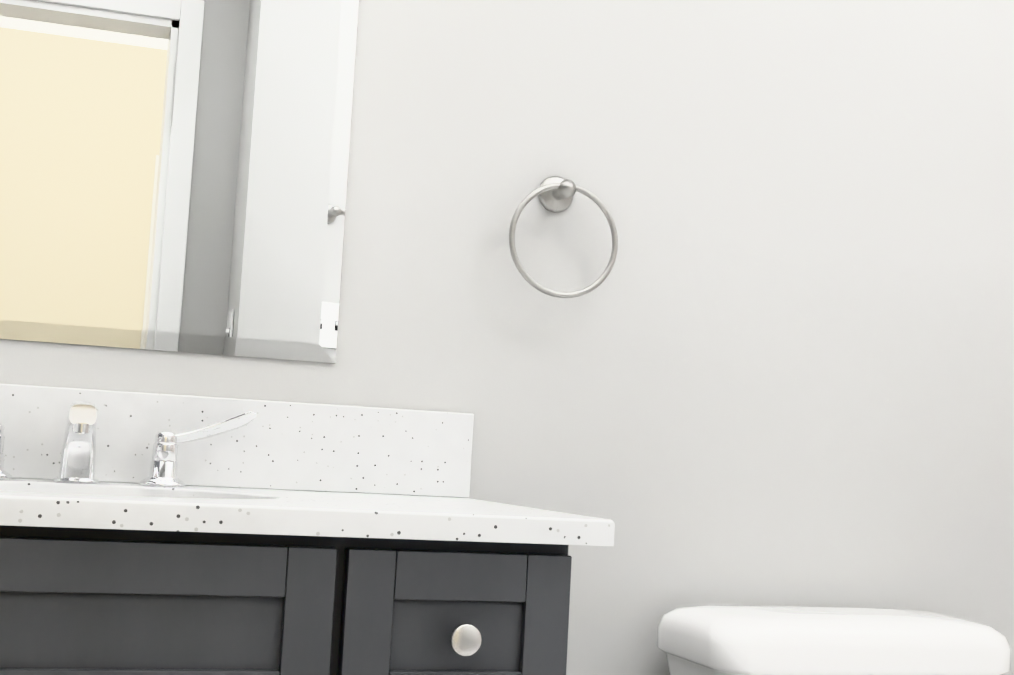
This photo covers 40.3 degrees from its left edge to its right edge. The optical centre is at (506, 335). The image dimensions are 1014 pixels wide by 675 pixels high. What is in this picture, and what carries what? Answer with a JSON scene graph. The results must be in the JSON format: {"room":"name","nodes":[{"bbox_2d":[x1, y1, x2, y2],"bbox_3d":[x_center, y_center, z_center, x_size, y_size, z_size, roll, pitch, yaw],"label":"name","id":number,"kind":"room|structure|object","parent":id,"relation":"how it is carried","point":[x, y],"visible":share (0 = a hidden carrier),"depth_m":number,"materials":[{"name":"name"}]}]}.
{"room":"bathroom","nodes":[
{"label":"bathroom","id":0,"kind":"room"},
{"bbox_2d":[0,0,1013,674],"bbox_3d":[0.039,-0.159,2.030,3.690,2.570,0.120,5,-5,-18],"label":"wall","id":1,"kind":"structure","parent":0,"point":[768,360],"depth_m":2.04,"materials":[{"name":"grey paint"}]},
{"bbox_2d":[0,0,358,362],"bbox_3d":[-0.507,-0.362,1.800,0.622,0.755,0.006,5,-5,-18],"label":"mirror","id":2,"kind":"object","parent":1,"relation":"attached to","point":[173,175],"visible":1,"depth_m":1.81,"materials":[{"name":"clear glass"}]},
{"bbox_2d":[509,176,617,297],"bbox_3d":[0.075,-0.141,1.944,0.162,0.180,0.062,5,-5,-18],"label":"towel ring","id":3,"kind":"object","parent":1,"relation":"attached to","point":[555,193],"visible":0.98,"depth_m":1.93,"materials":[{"name":"silver metal"}]},
{"bbox_3d":[0.587,1.011,0.016,3.690,0.060,4.120,5,-5,-18],"label":"floor","id":4,"kind":"structure","parent":0,"visible":0},
{"bbox_2d":[0,384,614,674],"bbox_3d":[-0.466,0.550,1.454,0.996,1.003,0.558,5,-5,-18],"label":"bathroom vanity","id":5,"kind":"object","parent":4,"relation":"on","point":[152,534],"visible":1,"depth_m":1.34,"materials":[{"name":"paint"}]},
{"bbox_2d":[657,605,1010,674],"bbox_3d":[0.508,0.738,1.592,0.489,0.761,0.846,5,-5,-18],"label":"toilet","id":6,"kind":"object","parent":4,"relation":"on","point":[747,640],"visible":1,"depth_m":1.80,"materials":[{"name":"white ceramic"}]}
]}

